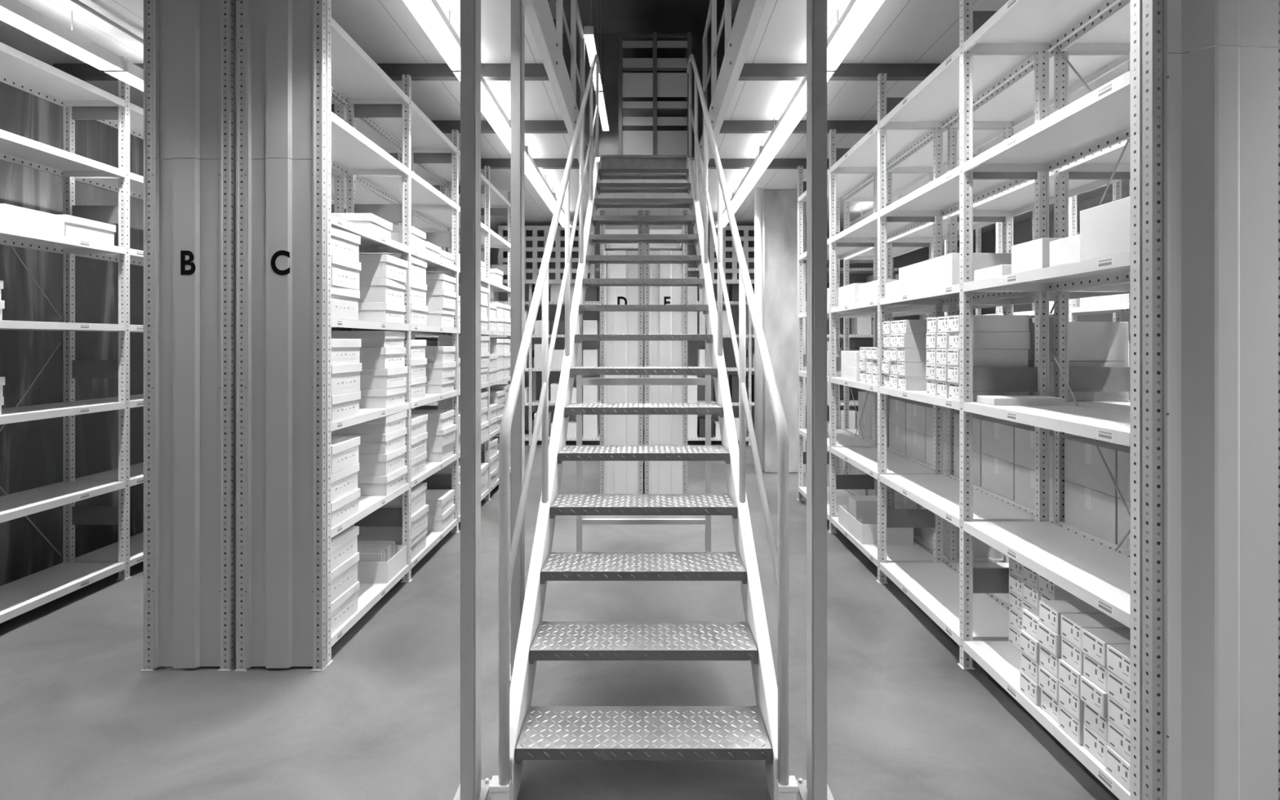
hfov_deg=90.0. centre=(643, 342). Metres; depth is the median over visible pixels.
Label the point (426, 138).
shelf
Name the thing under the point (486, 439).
shelf
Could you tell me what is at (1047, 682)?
carton
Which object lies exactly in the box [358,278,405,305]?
box
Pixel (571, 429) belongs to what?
storage box
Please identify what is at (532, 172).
lamp
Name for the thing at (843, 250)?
shelf
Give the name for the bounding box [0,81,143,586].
wall
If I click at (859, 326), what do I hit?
storage box
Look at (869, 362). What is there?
carton
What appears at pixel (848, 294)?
box
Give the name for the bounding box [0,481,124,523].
shelf
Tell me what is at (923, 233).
shelf
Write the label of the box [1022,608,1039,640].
carton
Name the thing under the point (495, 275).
box
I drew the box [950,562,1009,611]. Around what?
shelf
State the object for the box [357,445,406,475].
box
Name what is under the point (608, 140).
wall
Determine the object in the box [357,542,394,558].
folder
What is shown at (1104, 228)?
box
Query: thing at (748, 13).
beam
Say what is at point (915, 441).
carton
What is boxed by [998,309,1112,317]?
shelf
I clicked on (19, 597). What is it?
shelf
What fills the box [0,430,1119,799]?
floor
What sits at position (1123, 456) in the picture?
carton
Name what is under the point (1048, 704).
carton
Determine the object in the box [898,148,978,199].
lamp
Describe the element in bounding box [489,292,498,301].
storage box
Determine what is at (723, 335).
shelf
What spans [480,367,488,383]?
box
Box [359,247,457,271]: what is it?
shelf
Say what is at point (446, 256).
box
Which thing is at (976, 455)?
carton
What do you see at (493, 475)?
box
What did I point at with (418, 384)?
box
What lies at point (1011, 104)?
shelf
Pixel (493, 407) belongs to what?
box
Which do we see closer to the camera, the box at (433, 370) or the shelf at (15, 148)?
the shelf at (15, 148)
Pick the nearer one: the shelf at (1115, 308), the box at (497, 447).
the shelf at (1115, 308)
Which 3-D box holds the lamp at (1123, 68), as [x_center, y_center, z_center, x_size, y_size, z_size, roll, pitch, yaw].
[2.750,-1.600,4.340,0.130,0.200,1.580,0,0,0]
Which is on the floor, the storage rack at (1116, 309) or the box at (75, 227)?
the storage rack at (1116, 309)
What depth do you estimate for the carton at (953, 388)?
2.92 m
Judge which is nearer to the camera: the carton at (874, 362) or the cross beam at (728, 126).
the carton at (874, 362)
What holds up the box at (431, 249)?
on the storage rack at (291, 55)
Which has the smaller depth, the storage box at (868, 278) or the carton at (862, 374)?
the carton at (862, 374)
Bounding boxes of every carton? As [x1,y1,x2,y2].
[850,465,868,495]
[857,391,873,417]
[857,413,871,439]
[859,346,866,359]
[859,359,866,371]
[859,370,866,383]
[866,346,877,359]
[866,359,872,372]
[866,371,872,384]
[868,488,895,509]
[871,347,877,359]
[871,394,902,417]
[871,417,873,440]
[872,360,877,372]
[872,372,877,385]
[881,360,890,374]
[882,320,893,334]
[883,334,889,347]
[883,347,889,360]
[883,373,889,387]
[888,398,921,428]
[889,333,897,347]
[889,347,897,361]
[889,374,897,389]
[890,320,898,333]
[890,360,897,375]
[894,490,921,535]
[896,333,925,347]
[897,347,926,362]
[897,361,926,376]
[897,375,926,390]
[898,320,926,333]
[906,402,933,434]
[906,428,925,462]
[920,506,1002,558]
[925,333,937,348]
[925,364,936,380]
[925,406,959,441]
[925,435,947,472]
[926,316,937,333]
[926,348,936,364]
[926,379,937,395]
[936,348,955,365]
[936,364,947,382]
[937,315,947,333]
[937,332,948,348]
[937,380,948,398]
[946,349,1027,366]
[947,315,1029,332]
[947,365,959,383]
[948,332,1030,349]
[948,382,1030,399]
[953,413,1001,453]
[953,444,981,486]
[981,419,1034,463]
[981,453,1014,500]
[1008,557,1022,579]
[1008,572,1022,598]
[1008,589,1022,616]
[1008,625,1020,651]
[1009,607,1022,631]
[1014,426,1088,476]
[1014,464,1053,517]
[1019,629,1039,663]
[1019,670,1040,706]
[1020,650,1039,684]
[1022,565,1038,590]
[1022,581,1040,608]
[1022,599,1036,608]
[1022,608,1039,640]
[1037,622,1061,657]
[1038,574,1080,599]
[1038,665,1058,702]
[1039,600,1104,634]
[1039,644,1061,679]
[1040,592,1052,599]
[1040,688,1059,723]
[1058,658,1083,697]
[1058,681,1084,721]
[1058,704,1084,745]
[1060,613,1129,649]
[1061,635,1083,674]
[1064,438,1130,497]
[1064,480,1117,544]
[1080,675,1107,718]
[1081,627,1130,667]
[1083,653,1106,693]
[1083,723,1107,766]
[1084,702,1107,742]
[1105,745,1130,792]
[1106,644,1130,685]
[1106,669,1130,711]
[1107,694,1130,737]
[1107,720,1130,764]
[1117,450,1130,502]
[1117,497,1130,550]
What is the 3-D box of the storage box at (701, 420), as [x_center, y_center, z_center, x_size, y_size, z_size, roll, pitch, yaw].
[0.885,1.214,9.180,0.200,0.260,0.300,0,0,0]
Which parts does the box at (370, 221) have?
lid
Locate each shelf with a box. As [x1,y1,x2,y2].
[0,42,124,106]
[0,128,124,177]
[0,224,124,253]
[0,320,124,330]
[0,402,124,424]
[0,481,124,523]
[0,562,124,623]
[75,172,143,199]
[75,248,143,266]
[75,324,143,332]
[75,393,143,408]
[75,462,143,486]
[75,532,143,566]
[96,102,143,139]
[331,17,408,104]
[331,93,341,104]
[331,111,408,175]
[331,167,341,175]
[331,173,396,206]
[331,214,408,253]
[331,318,408,330]
[331,402,408,431]
[331,483,408,537]
[331,564,408,646]
[343,102,402,153]
[355,170,457,209]
[355,324,457,333]
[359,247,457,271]
[363,100,457,153]
[391,213,444,232]
[411,390,457,408]
[411,453,457,487]
[411,519,457,568]
[414,163,444,185]
[414,205,488,232]
[414,328,488,334]
[414,334,447,335]
[414,335,437,337]
[420,150,488,185]
[422,401,437,405]
[424,231,460,248]
[426,266,488,283]
[445,184,460,206]
[458,182,511,208]
[458,228,511,248]
[458,280,511,292]
[458,330,511,335]
[458,382,488,395]
[458,435,488,457]
[458,488,488,522]
[482,335,533,337]
[489,301,528,305]
[489,376,511,386]
[489,427,500,438]
[489,467,511,492]
[497,434,528,440]
[531,368,561,371]
[531,400,599,405]
[532,334,564,337]
[537,434,599,440]
[539,301,599,305]
[595,267,599,273]
[604,225,643,245]
[610,245,638,248]
[622,35,653,57]
[622,67,653,72]
[622,108,653,130]
[623,97,652,101]
[644,243,676,254]
[649,225,682,245]
[657,35,687,57]
[657,67,687,72]
[657,97,684,101]
[657,108,687,130]
[687,267,698,273]
[687,301,747,305]
[687,400,738,405]
[687,434,748,440]
[722,334,748,337]
[725,367,748,371]
[798,168,873,201]
[798,238,871,260]
[798,307,873,317]
[798,371,840,382]
[798,429,873,451]
[798,486,851,520]
[826,267,873,273]
[826,334,873,337]
[826,400,857,405]
[831,124,933,172]
[831,211,929,243]
[831,298,933,312]
[831,377,877,392]
[831,447,933,479]
[831,516,933,566]
[844,172,928,201]
[844,246,924,260]
[844,429,873,444]
[844,488,858,495]
[845,312,928,317]
[880,47,1034,128]
[880,165,1031,217]
[880,283,1034,305]
[880,386,977,409]
[880,474,1034,527]
[880,562,1009,644]
[886,124,1003,172]
[886,214,996,243]
[886,304,1003,312]
[886,447,947,476]
[893,267,899,273]
[913,533,1003,565]
[950,48,1128,128]
[950,170,1122,217]
[950,291,1128,305]
[950,474,1053,523]
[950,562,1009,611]
[963,0,1120,51]
[963,70,1130,172]
[963,251,1130,291]
[963,402,1130,446]
[963,521,1130,628]
[963,640,1130,799]
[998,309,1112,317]
[1059,0,1130,51]
[1059,138,1130,172]
[1059,521,1130,557]
[1062,281,1130,291]
[1065,402,1130,413]
[1068,400,1128,402]
[1071,302,1128,312]
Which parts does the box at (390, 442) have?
lid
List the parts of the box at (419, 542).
lid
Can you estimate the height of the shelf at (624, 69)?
0.030 m
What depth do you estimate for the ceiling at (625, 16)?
8.12 m
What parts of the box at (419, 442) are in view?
lid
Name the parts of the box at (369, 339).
lid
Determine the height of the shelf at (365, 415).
0.040 m
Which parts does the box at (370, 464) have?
lid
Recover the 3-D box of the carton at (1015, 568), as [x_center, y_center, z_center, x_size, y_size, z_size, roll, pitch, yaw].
[1.703,0.974,2.775,0.181,0.077,0.106,0,0,0]
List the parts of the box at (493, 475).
lid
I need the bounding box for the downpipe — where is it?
[754,187,762,474]
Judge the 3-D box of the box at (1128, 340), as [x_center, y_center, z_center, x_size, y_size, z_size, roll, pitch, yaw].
[3.440,0.124,4.140,0.340,0.280,0.400,0,0,0]
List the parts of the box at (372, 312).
lid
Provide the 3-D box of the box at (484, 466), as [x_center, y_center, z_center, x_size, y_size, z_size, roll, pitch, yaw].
[-1.602,1.163,5.710,0.372,0.120,0.302,0,0,-1]
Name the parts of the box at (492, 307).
lid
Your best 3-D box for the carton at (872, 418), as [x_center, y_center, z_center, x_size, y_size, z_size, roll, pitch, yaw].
[2.035,0.702,5.070,0.361,0.186,0.305,0,0,0]
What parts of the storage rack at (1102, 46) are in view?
frame plate, frame plate, frame plate, frame plate, frame plate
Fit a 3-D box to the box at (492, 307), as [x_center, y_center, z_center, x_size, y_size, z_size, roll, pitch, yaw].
[-1.614,-0.301,6.070,0.372,0.120,0.302,0,0,-1]
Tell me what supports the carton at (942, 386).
on the storage rack at (1197, 593)
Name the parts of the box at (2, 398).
lid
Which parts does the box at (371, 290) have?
lid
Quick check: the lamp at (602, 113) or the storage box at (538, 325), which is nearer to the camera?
the lamp at (602, 113)
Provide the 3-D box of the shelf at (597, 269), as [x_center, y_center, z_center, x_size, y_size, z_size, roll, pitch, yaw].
[-1.100,-1.030,9.210,0.962,0.040,0.380,0,0,0]
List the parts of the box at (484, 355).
lid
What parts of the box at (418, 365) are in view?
lid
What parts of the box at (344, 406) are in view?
lid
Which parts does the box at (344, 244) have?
lid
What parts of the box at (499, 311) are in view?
lid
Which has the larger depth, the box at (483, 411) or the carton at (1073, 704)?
the box at (483, 411)
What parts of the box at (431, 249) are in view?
lid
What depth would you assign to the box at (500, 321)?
6.36 m
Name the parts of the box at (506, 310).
lid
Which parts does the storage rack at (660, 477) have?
post, frame plate, panel, post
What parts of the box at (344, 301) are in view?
lid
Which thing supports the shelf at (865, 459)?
attached to the storage rack at (1197, 593)
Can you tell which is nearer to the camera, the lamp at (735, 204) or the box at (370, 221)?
the box at (370, 221)
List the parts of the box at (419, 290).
lid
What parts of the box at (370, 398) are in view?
lid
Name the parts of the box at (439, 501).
lid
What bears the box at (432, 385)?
on the storage rack at (291, 55)
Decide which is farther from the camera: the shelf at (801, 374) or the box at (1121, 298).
the shelf at (801, 374)
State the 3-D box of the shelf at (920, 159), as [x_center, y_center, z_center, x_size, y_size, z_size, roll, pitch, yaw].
[2.035,-1.310,4.375,0.380,0.040,0.972,0,0,0]
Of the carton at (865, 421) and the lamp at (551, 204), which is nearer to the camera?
the carton at (865, 421)
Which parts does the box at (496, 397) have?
lid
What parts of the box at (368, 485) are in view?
lid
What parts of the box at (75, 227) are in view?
lid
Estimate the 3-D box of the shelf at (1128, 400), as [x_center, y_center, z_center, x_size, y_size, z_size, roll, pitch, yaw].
[2.035,0.285,3.365,0.380,0.040,0.972,0,0,0]
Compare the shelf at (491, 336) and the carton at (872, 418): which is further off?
the shelf at (491, 336)
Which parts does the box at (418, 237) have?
lid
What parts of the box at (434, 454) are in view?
lid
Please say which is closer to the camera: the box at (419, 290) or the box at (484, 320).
the box at (419, 290)
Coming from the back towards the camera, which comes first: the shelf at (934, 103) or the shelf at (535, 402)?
the shelf at (535, 402)
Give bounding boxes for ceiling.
[0,0,1245,237]
[552,0,734,33]
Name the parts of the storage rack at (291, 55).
post, panel, panel, post, frame plate, frame plate, frame plate, frame plate, frame plate, frame plate, frame plate, frame plate, frame plate, frame plate, frame plate, frame plate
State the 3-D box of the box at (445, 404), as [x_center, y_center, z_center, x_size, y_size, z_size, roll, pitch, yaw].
[-1.611,0.518,5.710,0.372,0.140,0.302,0,0,0]
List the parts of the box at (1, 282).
lid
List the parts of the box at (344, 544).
lid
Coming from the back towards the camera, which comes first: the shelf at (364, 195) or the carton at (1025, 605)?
the shelf at (364, 195)
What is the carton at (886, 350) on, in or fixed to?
on the carton at (886, 365)
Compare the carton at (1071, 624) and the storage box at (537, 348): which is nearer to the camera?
the carton at (1071, 624)
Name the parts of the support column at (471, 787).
plate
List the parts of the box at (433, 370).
lid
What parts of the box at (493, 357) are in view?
lid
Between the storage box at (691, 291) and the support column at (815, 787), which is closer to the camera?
the support column at (815, 787)
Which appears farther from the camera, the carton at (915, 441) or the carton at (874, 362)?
the carton at (915, 441)
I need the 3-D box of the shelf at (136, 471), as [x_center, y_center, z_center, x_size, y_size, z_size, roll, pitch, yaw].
[-3.360,0.870,4.430,0.380,0.040,0.962,0,0,0]
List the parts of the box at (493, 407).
lid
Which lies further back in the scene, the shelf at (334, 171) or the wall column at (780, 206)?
the wall column at (780, 206)
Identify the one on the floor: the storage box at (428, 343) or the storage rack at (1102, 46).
the storage rack at (1102, 46)
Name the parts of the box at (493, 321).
lid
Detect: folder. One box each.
[357,541,395,555]
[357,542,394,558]
[357,544,390,546]
[357,546,390,559]
[357,547,388,561]
[357,549,383,551]
[357,551,384,561]
[358,552,382,561]
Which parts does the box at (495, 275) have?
lid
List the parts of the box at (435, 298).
lid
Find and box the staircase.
[488,53,798,799]
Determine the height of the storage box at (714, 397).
0.260 m
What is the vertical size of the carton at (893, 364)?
0.077 m
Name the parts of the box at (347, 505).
lid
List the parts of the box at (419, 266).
lid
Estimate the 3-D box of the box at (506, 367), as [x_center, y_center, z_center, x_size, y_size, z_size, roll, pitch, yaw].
[-1.617,0.299,6.710,0.372,0.130,0.302,0,0,1]
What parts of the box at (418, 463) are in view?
lid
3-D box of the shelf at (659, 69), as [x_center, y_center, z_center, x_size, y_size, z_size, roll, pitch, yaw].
[0.330,-3.165,7.860,0.352,0.030,0.880,0,0,0]
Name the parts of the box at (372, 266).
lid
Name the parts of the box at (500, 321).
lid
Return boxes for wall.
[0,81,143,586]
[414,243,959,430]
[562,33,724,157]
[973,186,1128,399]
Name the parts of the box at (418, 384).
lid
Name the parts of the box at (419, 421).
lid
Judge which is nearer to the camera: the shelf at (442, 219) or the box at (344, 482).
the box at (344, 482)
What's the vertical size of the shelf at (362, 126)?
0.040 m
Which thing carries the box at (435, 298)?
on the box at (436, 317)
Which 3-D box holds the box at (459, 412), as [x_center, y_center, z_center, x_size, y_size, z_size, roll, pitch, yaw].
[-1.603,0.638,5.070,0.372,0.140,0.302,0,0,-1]
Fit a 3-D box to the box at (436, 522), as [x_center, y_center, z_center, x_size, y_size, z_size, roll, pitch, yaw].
[-1.612,1.284,4.690,0.372,0.120,0.302,0,0,-1]
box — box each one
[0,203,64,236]
[0,280,3,300]
[0,300,4,319]
[0,377,4,396]
[0,396,4,414]
[57,214,115,245]
[331,213,392,239]
[331,226,360,262]
[331,254,360,290]
[331,285,359,319]
[331,331,404,347]
[331,338,361,364]
[331,363,361,395]
[331,391,360,422]
[331,410,407,434]
[331,426,406,453]
[331,436,360,474]
[331,462,359,502]
[331,488,360,528]
[331,525,359,570]
[331,551,359,602]
[331,581,359,633]
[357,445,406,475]
[357,465,407,495]
[357,504,428,540]
[357,527,426,559]
[357,545,407,583]
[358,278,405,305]
[358,302,405,324]
[359,254,407,282]
[359,346,405,368]
[359,385,406,408]
[360,366,407,389]
[380,482,426,515]
[391,225,426,253]
[391,255,426,284]
[411,280,426,305]
[411,302,427,325]
[411,339,426,359]
[411,358,426,378]
[411,376,426,400]
[411,409,454,429]
[411,413,427,437]
[411,431,427,458]
[411,451,426,479]
[425,240,440,258]
[425,346,455,362]
[425,377,454,393]
[426,273,455,292]
[426,288,456,309]
[426,307,454,327]
[426,341,437,346]
[426,361,456,378]
[426,424,456,446]
[426,440,454,462]
[426,481,460,499]
[426,489,454,514]
[426,504,454,531]
[434,460,460,482]
[437,391,488,409]
[438,335,488,351]
[440,249,454,264]
[458,253,460,267]
[458,285,488,302]
[458,295,460,311]
[458,311,460,328]
[458,351,488,368]
[458,357,460,373]
[458,373,460,389]
[458,406,487,423]
[458,412,460,434]
[458,434,460,451]
[458,499,460,515]
[480,261,484,276]
[480,300,488,316]
[480,315,488,330]
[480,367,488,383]
[480,384,510,397]
[480,390,505,404]
[480,421,488,439]
[480,438,497,457]
[480,462,488,482]
[480,475,488,494]
[489,268,502,284]
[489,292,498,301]
[489,302,503,317]
[489,303,496,317]
[489,316,497,330]
[489,338,503,351]
[489,351,503,364]
[489,354,497,367]
[489,366,497,381]
[489,404,497,419]
[489,416,497,433]
[489,453,497,473]
[489,466,497,487]
[495,316,504,331]
[496,402,504,417]
[496,414,502,429]
[497,364,503,379]
[497,381,507,384]
[497,447,498,466]
[502,304,511,318]
[502,338,510,352]
[502,351,511,364]
[502,364,510,377]
[503,317,511,332]
[524,310,528,325]
[524,351,528,368]
[524,386,528,402]
[533,287,550,301]
[533,320,550,334]
[533,343,550,368]
[533,411,551,437]
[550,284,564,301]
[550,320,564,334]
[550,382,559,402]
[551,349,564,368]
[566,421,582,437]
[569,284,574,301]
[571,386,582,402]
[582,320,599,334]
[582,349,599,366]
[582,377,599,402]
[582,414,599,437]
[584,287,599,301]
[687,277,697,301]
[687,311,697,334]
[687,374,697,402]
[687,414,697,437]
[697,274,713,301]
[697,311,705,334]
[697,349,711,366]
[697,417,713,437]
[713,383,729,402]
[713,421,720,437]
[716,310,729,334]
[728,284,746,301]
[728,374,746,402]
[733,417,746,437]
[751,322,754,334]
[751,353,754,368]
[751,374,754,402]
[826,288,838,307]
[826,320,829,334]
[826,341,829,350]
[826,350,859,376]
[826,382,829,402]
[826,421,829,429]
[838,283,863,306]
[838,505,913,544]
[840,341,855,350]
[840,351,859,366]
[840,364,859,381]
[840,408,855,430]
[848,495,877,524]
[850,317,871,334]
[855,411,857,429]
[858,279,898,302]
[866,274,873,282]
[871,320,873,334]
[885,280,898,297]
[893,274,898,279]
[898,253,1011,294]
[919,313,928,319]
[973,264,1011,280]
[977,395,1065,405]
[1011,237,1064,273]
[1027,321,1128,360]
[1027,360,1128,400]
[1048,297,1079,309]
[1049,234,1079,266]
[1080,195,1130,261]
[1080,293,1128,306]
[1125,340,1128,366]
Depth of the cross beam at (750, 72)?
3.90 m
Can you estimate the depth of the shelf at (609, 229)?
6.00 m
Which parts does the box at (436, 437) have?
lid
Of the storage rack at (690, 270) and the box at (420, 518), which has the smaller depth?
the box at (420, 518)
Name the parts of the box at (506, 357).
lid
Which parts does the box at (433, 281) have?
lid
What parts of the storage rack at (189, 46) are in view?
post, panel, panel, post, frame plate, frame plate, frame plate, frame plate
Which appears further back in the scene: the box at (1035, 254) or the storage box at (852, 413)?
the storage box at (852, 413)
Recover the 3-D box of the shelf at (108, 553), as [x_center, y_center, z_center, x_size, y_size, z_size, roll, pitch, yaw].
[-3.360,1.365,4.430,0.380,0.040,0.962,0,0,0]
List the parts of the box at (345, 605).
lid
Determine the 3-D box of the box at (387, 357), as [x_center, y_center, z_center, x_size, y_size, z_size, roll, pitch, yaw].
[-1.613,0.086,3.690,0.372,0.115,0.302,0,0,0]
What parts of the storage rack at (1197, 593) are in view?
frame plate, frame plate, frame plate, frame plate, frame plate, frame plate, frame plate, frame plate, frame plate, frame plate, frame plate, frame plate, frame plate, frame plate, frame plate, post, panel, panel, post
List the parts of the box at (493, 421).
lid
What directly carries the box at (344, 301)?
on the storage rack at (291, 55)
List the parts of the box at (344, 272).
lid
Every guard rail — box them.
[555,0,585,129]
[702,0,731,130]
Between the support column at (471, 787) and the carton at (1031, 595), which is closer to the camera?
the support column at (471, 787)
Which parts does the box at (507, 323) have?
lid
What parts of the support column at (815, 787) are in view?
plate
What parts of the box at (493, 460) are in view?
lid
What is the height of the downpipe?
3.150 m
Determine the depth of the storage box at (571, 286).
9.03 m
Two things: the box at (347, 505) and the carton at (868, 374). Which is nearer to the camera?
the box at (347, 505)
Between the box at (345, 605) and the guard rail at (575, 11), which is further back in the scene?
the guard rail at (575, 11)
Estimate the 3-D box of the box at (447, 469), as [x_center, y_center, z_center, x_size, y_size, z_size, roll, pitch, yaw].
[-1.607,1.023,5.070,0.372,0.120,0.302,0,0,1]
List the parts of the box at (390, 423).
lid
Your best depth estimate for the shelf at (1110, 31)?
2.75 m
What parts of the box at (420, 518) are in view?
lid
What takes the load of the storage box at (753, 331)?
on the storage rack at (690, 270)
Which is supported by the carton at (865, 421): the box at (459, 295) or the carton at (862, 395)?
the carton at (862, 395)
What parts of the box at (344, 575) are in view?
lid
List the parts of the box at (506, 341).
lid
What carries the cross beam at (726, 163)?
attached to the ceiling at (900, 31)
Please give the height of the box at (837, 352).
0.200 m
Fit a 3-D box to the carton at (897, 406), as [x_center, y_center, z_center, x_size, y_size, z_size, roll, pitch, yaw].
[2.035,0.516,4.690,0.361,0.186,0.305,0,0,0]
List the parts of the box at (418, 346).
lid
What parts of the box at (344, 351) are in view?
lid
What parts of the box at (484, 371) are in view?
lid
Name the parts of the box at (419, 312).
lid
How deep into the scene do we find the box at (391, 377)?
3.54 m
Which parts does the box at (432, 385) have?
lid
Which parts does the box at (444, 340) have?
lid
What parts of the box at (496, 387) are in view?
lid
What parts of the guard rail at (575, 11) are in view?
post, post, post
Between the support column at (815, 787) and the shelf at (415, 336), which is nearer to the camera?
the support column at (815, 787)
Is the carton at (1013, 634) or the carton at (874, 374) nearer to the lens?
the carton at (1013, 634)
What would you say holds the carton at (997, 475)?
on the storage rack at (1102, 46)
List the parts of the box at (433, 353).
lid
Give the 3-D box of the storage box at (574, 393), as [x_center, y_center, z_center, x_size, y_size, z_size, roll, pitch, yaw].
[-0.985,0.750,9.180,0.200,0.200,0.300,0,0,0]
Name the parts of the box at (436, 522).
lid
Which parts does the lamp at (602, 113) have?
hanger rod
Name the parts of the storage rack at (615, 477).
post, frame plate, panel, post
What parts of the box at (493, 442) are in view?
lid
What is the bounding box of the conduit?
[70,0,143,44]
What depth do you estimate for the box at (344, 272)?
3.05 m
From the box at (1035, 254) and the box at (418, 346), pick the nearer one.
the box at (1035, 254)
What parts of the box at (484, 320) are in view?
lid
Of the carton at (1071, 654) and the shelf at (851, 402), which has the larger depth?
the shelf at (851, 402)
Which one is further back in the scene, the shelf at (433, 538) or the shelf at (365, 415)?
the shelf at (433, 538)
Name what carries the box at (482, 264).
on the storage rack at (291, 55)
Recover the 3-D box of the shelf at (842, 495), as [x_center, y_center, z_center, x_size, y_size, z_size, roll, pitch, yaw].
[1.610,1.345,5.385,0.380,0.040,0.972,0,0,0]
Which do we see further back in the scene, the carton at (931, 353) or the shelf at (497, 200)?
the shelf at (497, 200)
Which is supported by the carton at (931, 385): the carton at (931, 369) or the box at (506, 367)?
the carton at (931, 369)
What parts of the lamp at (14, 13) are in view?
hanger rod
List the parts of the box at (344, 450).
lid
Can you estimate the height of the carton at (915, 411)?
0.186 m
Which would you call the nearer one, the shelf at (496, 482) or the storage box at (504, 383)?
the shelf at (496, 482)
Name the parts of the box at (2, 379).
lid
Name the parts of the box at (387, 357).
lid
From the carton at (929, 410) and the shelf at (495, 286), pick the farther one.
the shelf at (495, 286)
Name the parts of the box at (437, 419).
lid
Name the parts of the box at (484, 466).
lid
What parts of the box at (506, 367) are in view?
lid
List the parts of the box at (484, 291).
lid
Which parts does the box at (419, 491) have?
lid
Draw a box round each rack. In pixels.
[0,42,346,623]
[141,0,460,671]
[234,0,511,671]
[414,243,599,445]
[547,0,555,18]
[600,209,643,493]
[618,31,691,157]
[644,209,687,493]
[681,237,959,445]
[731,0,739,18]
[796,0,1279,799]
[843,0,1130,611]
[944,180,1128,323]
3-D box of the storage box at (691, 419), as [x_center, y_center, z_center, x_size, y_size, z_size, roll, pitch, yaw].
[0.655,1.175,9.180,0.200,0.340,0.300,0,0,0]
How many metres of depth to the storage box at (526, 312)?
9.03 m
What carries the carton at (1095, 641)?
on the carton at (1093, 671)
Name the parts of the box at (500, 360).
lid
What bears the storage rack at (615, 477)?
on the floor
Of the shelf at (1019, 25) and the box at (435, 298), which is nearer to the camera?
the shelf at (1019, 25)
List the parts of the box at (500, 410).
lid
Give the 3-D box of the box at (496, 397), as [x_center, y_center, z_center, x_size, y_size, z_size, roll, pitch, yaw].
[-1.602,0.548,6.390,0.372,0.120,0.302,0,0,1]
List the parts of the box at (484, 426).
lid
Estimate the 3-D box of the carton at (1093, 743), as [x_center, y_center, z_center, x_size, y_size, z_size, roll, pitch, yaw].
[1.589,1.286,2.043,0.301,0.077,0.106,0,0,0]
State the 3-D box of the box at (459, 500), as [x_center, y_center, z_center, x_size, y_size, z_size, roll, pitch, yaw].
[-1.614,1.279,5.070,0.372,0.130,0.302,0,0,0]
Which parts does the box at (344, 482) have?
lid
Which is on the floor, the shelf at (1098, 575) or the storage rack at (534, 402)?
the storage rack at (534, 402)
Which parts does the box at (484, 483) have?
lid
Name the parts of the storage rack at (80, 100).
frame plate, frame plate, frame plate, frame plate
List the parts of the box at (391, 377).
lid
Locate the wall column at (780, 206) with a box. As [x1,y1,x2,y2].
[762,189,805,472]
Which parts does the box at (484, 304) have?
lid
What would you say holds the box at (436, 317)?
on the storage rack at (291, 55)
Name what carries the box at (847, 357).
on the box at (847, 372)
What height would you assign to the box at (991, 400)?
0.030 m
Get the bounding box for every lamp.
[0,0,124,70]
[103,58,143,91]
[402,0,460,70]
[452,70,527,155]
[524,141,555,199]
[543,193,572,226]
[583,0,602,90]
[595,0,608,130]
[715,196,743,226]
[732,146,775,199]
[760,70,835,155]
[826,0,885,70]
[849,195,898,226]
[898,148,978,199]
[978,61,1128,154]
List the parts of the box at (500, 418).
lid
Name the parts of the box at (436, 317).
lid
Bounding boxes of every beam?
[53,63,549,80]
[431,120,568,133]
[480,158,579,168]
[521,0,589,183]
[697,0,767,183]
[707,158,829,168]
[719,120,877,133]
[737,63,941,80]
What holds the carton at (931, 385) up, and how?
on the storage rack at (1197, 593)
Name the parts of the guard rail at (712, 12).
post, post, post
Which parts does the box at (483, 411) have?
lid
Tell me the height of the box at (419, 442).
0.130 m
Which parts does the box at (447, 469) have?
lid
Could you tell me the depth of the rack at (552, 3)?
7.32 m
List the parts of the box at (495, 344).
lid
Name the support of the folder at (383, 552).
in the open box at (368, 572)
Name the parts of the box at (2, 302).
lid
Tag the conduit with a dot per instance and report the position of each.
(81, 4)
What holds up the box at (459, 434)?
on the storage rack at (291, 55)
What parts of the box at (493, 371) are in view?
lid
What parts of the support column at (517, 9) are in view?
plate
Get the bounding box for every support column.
[453,0,491,799]
[509,0,524,682]
[795,0,834,799]
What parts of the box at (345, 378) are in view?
lid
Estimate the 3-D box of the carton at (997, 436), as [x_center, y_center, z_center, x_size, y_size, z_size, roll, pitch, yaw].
[2.035,0.516,3.365,0.361,0.186,0.305,0,0,0]
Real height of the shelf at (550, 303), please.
0.040 m
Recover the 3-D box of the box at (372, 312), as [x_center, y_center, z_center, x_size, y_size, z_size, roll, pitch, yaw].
[-1.613,-0.166,3.690,0.372,0.110,0.302,0,0,-1]
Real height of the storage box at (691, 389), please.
0.380 m
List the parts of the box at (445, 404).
lid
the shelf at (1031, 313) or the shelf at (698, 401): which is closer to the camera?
the shelf at (1031, 313)
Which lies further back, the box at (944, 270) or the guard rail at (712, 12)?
the guard rail at (712, 12)
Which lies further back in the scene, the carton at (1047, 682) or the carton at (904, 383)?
the carton at (904, 383)
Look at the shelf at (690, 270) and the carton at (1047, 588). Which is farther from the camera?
the shelf at (690, 270)
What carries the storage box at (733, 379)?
on the storage rack at (690, 270)
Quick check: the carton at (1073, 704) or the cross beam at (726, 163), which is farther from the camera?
the cross beam at (726, 163)
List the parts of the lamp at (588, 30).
hanger rod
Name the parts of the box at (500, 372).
lid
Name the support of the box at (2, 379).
on the box at (2, 398)
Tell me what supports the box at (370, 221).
on the storage rack at (291, 55)

